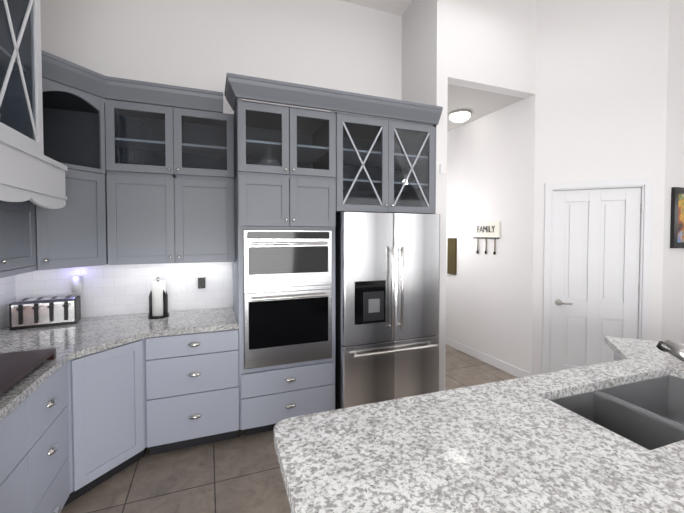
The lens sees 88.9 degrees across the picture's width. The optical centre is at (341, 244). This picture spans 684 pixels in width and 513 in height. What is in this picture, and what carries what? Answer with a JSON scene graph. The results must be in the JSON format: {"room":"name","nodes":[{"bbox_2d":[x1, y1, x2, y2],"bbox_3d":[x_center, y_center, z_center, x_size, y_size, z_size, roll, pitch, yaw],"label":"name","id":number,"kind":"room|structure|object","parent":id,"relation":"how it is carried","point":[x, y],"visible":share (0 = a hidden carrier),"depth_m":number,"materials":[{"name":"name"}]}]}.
{"room":"kitchen","nodes":[
{"label":"kitchen","id":0,"kind":"room"},
{"bbox_2d":[60,345,517,512],"bbox_3d":[3.135,1.537,2.195,10.350,0.060,11.040,-1,2,-21],"label":"floor","id":1,"kind":"structure","parent":0,"point":[242,473],"depth_m":2.23,"materials":[{"name":"tile"}]},
{"bbox_2d":[0,397,31,512],"bbox_3d":[-1.486,1.105,0.995,0.610,0.868,0.890,-1,2,-21],"label":"base cabinet","id":2,"kind":"object","parent":1,"relation":"on","point":[16,428],"depth_m":1.42,"materials":[{"name":"grey wood"}]},
{"bbox_2d":[28,357,83,512],"bbox_3d":[-1.712,1.087,1.666,0.669,0.868,0.526,-1,2,-21],"label":"base cabinet","id":3,"kind":"object","parent":1,"relation":"on","point":[72,430],"depth_m":1.82,"materials":[{"name":"grey wood"}]},
{"bbox_2d":[82,339,147,493],"bbox_3d":[-1.829,1.069,2.350,0.940,0.868,0.968,-1,2,-21],"label":"base cabinet","id":4,"kind":"object","parent":1,"relation":"on","point":[115,378],"depth_m":2.18,"materials":[{"name":"grey wood"}]},
{"bbox_2d":[0,307,238,421],"bbox_3d":[-0.782,0.663,0.461,1.552,0.040,5.211,-1,2,-21],"label":"countertop","id":5,"kind":"structure","parent":4,"relation":"on","point":[85,336],"depth_m":2.32,"materials":[{"name":"grey stone"}]},
{"bbox_2d":[0,348,55,394],"bbox_3d":[-1.654,0.590,1.407,0.570,0.053,0.745,-1,2,-21],"label":"cooktop","id":6,"kind":"object","parent":5,"relation":"on","point":[15,367],"visible":1,"depth_m":1.64,"materials":[{"name":"black glass"}]},
{"bbox_2d":[9,295,80,329],"bbox_3d":[-2.155,0.490,2.548,0.370,0.191,0.202,-1,2,-29],"label":"toaster","id":7,"kind":"object","parent":5,"relation":"on","point":[25,313],"visible":1,"depth_m":2.48,"materials":[{"name":"silver metal"}]},
{"bbox_2d":[148,277,168,318],"bbox_3d":[-1.468,0.421,2.789,0.150,0.317,0.150,-1,2,-21],"label":"paper towel holder","id":8,"kind":"object","parent":5,"relation":"on","point":[158,301],"visible":1,"depth_m":2.74,"materials":[{"name":"white paper"}]},
{"bbox_2d":[137,329,238,454],"bbox_3d":[-1.184,1.058,2.743,0.677,0.868,0.697,-1,2,-21],"label":"base cabinet","id":9,"kind":"object","parent":1,"relation":"on","point":[193,378],"depth_m":2.48,"materials":[{"name":"grey wood"}]},
{"bbox_2d":[233,217,335,435],"bbox_3d":[-0.518,0.640,3.017,0.767,1.690,0.641,-1,2,-21],"label":"tall cabinet","id":10,"kind":"object","parent":1,"relation":"on","point":[284,267],"depth_m":2.71,"materials":[{"name":"grey"}]},
{"bbox_2d":[335,212,439,409],"bbox_3d":[0.328,0.605,3.242,0.925,1.748,0.766,-1,2,-21],"label":"refrigerator","id":11,"kind":"object","parent":1,"relation":"on","point":[387,288],"visible":0.83,"depth_m":2.90,"materials":[{"name":"grey metal"}]},
{"bbox_2d":[274,336,683,512],"bbox_3d":[1.790,1.081,1.121,3.772,0.910,2.219,-1,2,-21],"label":"kitchen island","id":12,"kind":"object","parent":1,"relation":"on","point":[607,437],"visible":1,"depth_m":1.08,"materials":[{"name":"stone"}]},
{"bbox_2d":[656,340,683,361],"bbox_3d":[1.321,0.483,1.243,0.072,0.275,0.336,-1,2,-21],"label":"faucet","id":13,"kind":"object","parent":12,"relation":"on","point":[673,349],"visible":1,"depth_m":1.34,"materials":[{"name":"silver metal"}]},
{"bbox_2d":[40,0,683,390],"bbox_3d":[3.453,-1.145,2.245,11.030,5.300,11.040,-1,2,-21],"label":"wall","id":14,"kind":"structure","parent":0,"point":[598,84],"depth_m":3.39,"materials":[{"name":"white paint"}]},
{"bbox_2d":[0,275,15,329],"bbox_3d":[-1.835,0.202,1.014,0.008,0.928,3.420,-1,2,-21],"label":"tile backsplash","id":15,"kind":"structure","parent":14,"relation":"attached to","point":[7,284],"depth_m":2.49,"materials":[{"name":"white tile"}]},
{"bbox_2d":[0,200,39,277],"bbox_3d":[-1.961,-0.036,1.852,0.359,0.415,0.487,-1,2,-21],"label":"upper cabinet","id":16,"kind":"object","parent":14,"relation":"attached to","point":[19,232],"depth_m":1.96,"materials":[{"name":"grey wood"}]},
{"bbox_2d":[0,0,67,208],"bbox_3d":[-1.669,-0.695,1.413,0.617,1.755,1.410,-1,2,-21],"label":"range hood","id":17,"kind":"object","parent":14,"relation":"attached to","point":[31,172],"visible":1,"depth_m":1.83,"materials":[{"name":"grey wood"}]},
{"bbox_2d":[36,162,95,261],"bbox_3d":[-1.803,-0.200,2.339,0.307,0.595,0.308,-1,2,-21],"label":"upper cabinet","id":18,"kind":"object","parent":14,"relation":"attached to","point":[67,233],"depth_m":2.34,"materials":[{"name":"grey wood"}]},
{"bbox_2d":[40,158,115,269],"bbox_3d":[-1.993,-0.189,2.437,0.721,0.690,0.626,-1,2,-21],"label":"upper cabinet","id":19,"kind":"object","parent":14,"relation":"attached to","point":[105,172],"depth_m":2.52,"materials":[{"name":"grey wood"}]},
{"bbox_2d":[16,262,232,317],"bbox_3d":[-1.707,0.152,2.889,1.531,0.928,0.008,-1,2,-21],"label":"tile backsplash","id":20,"kind":"structure","parent":14,"relation":"attached to","point":[113,290],"depth_m":2.88,"materials":[{"name":"white tile"}]},
{"bbox_2d":[71,275,83,294],"bbox_3d":[-2.062,0.323,2.715,0.070,0.160,0.072,-1,2,-21],"label":"outlet","id":21,"kind":"object","parent":20,"relation":"attached to","point":[77,285],"visible":0.92,"depth_m":2.69,"materials":[{"name":"white plastic"}]},
{"bbox_2d":[197,276,206,289],"bbox_3d":[-1.226,0.344,3.050,0.080,0.120,0.045,-1,2,-21],"label":"electrical outlet","id":22,"kind":"object","parent":20,"relation":"attached to","point":[201,282],"visible":1,"depth_m":3.04,"materials":[{"name":"black plastic"}]},
{"bbox_2d":[116,170,183,264],"bbox_3d":[-1.550,-0.191,2.743,0.564,0.678,0.372,-1,2,-21],"label":"upper cabinet","id":23,"kind":"object","parent":14,"relation":"attached to","point":[150,180],"depth_m":2.64,"materials":[{"name":"grey wood"}]},
{"bbox_2d":[184,174,234,262],"bbox_3d":[-1.170,-0.196,2.913,0.506,0.678,0.328,-1,2,-21],"label":"upper cabinet","id":24,"kind":"object","parent":14,"relation":"attached to","point":[209,206],"depth_m":2.79,"materials":[{"name":"grey wood"}]},
{"bbox_2d":[234,169,339,216],"bbox_3d":[-0.519,-0.341,2.993,0.767,0.413,0.637,-1,2,-21],"label":"upper cabinet","id":25,"kind":"object","parent":14,"relation":"attached to","point":[303,177],"depth_m":2.69,"materials":[{"name":"grey wood"}]},
{"bbox_2d":[439,164,444,173],"bbox_3d":[0.921,-0.690,3.204,0.050,0.080,0.019,-1,2,-21],"label":"box","id":26,"kind":"object","parent":14,"relation":"attached to","point":[441,168],"visible":0.93,"depth_m":3.20,"materials":[{"name":"white plastic"}]},
{"bbox_2d":[447,238,456,274],"bbox_3d":[1.527,0.166,4.842,0.030,0.500,0.160,-1,2,-21],"label":"wall picture","id":27,"kind":"object","parent":14,"relation":"attached to","point":[452,257],"visible":1,"depth_m":4.81,"materials":[{"name":"brown"}]},
{"bbox_2d":[473,222,500,254],"bbox_3d":[1.752,-0.073,4.247,0.032,0.390,0.420,-1,2,-21],"label":"family sign","id":28,"kind":"object","parent":14,"relation":"attached to","point":[491,234],"visible":0.96,"depth_m":4.22,"materials":[{"name":"white wood"}]},
{"bbox_2d":[477,226,494,231],"bbox_3d":[1.748,-0.183,4.239,0.004,0.079,0.286,-1,2,-21],"label":"lettering","id":29,"kind":"object","parent":28,"relation":"attached to","point":[485,228],"visible":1,"depth_m":4.26,"materials":[{"name":"black"}]},
{"bbox_2d":[446,337,530,377],"bbox_3d":[1.349,1.373,5.368,0.012,0.100,3.590,-1,2,-21],"label":"baseboard","id":30,"kind":"structure","parent":14,"relation":"attached to","point":[502,365],"depth_m":4.23,"materials":[{"name":"white wood"}]},
{"bbox_2d":[542,178,652,373],"bbox_3d":[2.513,0.425,3.492,0.874,2.093,0.152,1,2,22],"label":"pantry door","id":31,"kind":"structure","parent":14,"relation":"in","point":[597,258],"depth_m":3.47,"materials":[{"name":"white paint"}]},
{"bbox_2d":[670,187,683,247],"bbox_3d":[3.458,-0.251,3.401,0.790,0.570,0.030,-1,2,-21],"label":"painting","id":32,"kind":"object","parent":14,"relation":"attached to","point":[677,221],"visible":1,"depth_m":3.27,"materials":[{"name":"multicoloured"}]},
{"bbox_2d":[341,0,524,131],"bbox_3d":[3.157,-2.322,2.036,10.350,1.624,10.920,-1,2,-21],"label":"ceiling","id":33,"kind":"structure","parent":0,"point":[478,103],"depth_m":3.70,"materials":[{"name":"white paint"}]},
{"bbox_2d":[449,109,470,121],"bbox_3d":[1.409,-1.536,4.172,0.260,0.140,0.260,-1,2,-21],"label":"light","id":34,"kind":"object","parent":33,"relation":"attached to","point":[462,115],"visible":0.94,"depth_m":4.09,"materials":[{"name":"white glass"}]}
]}

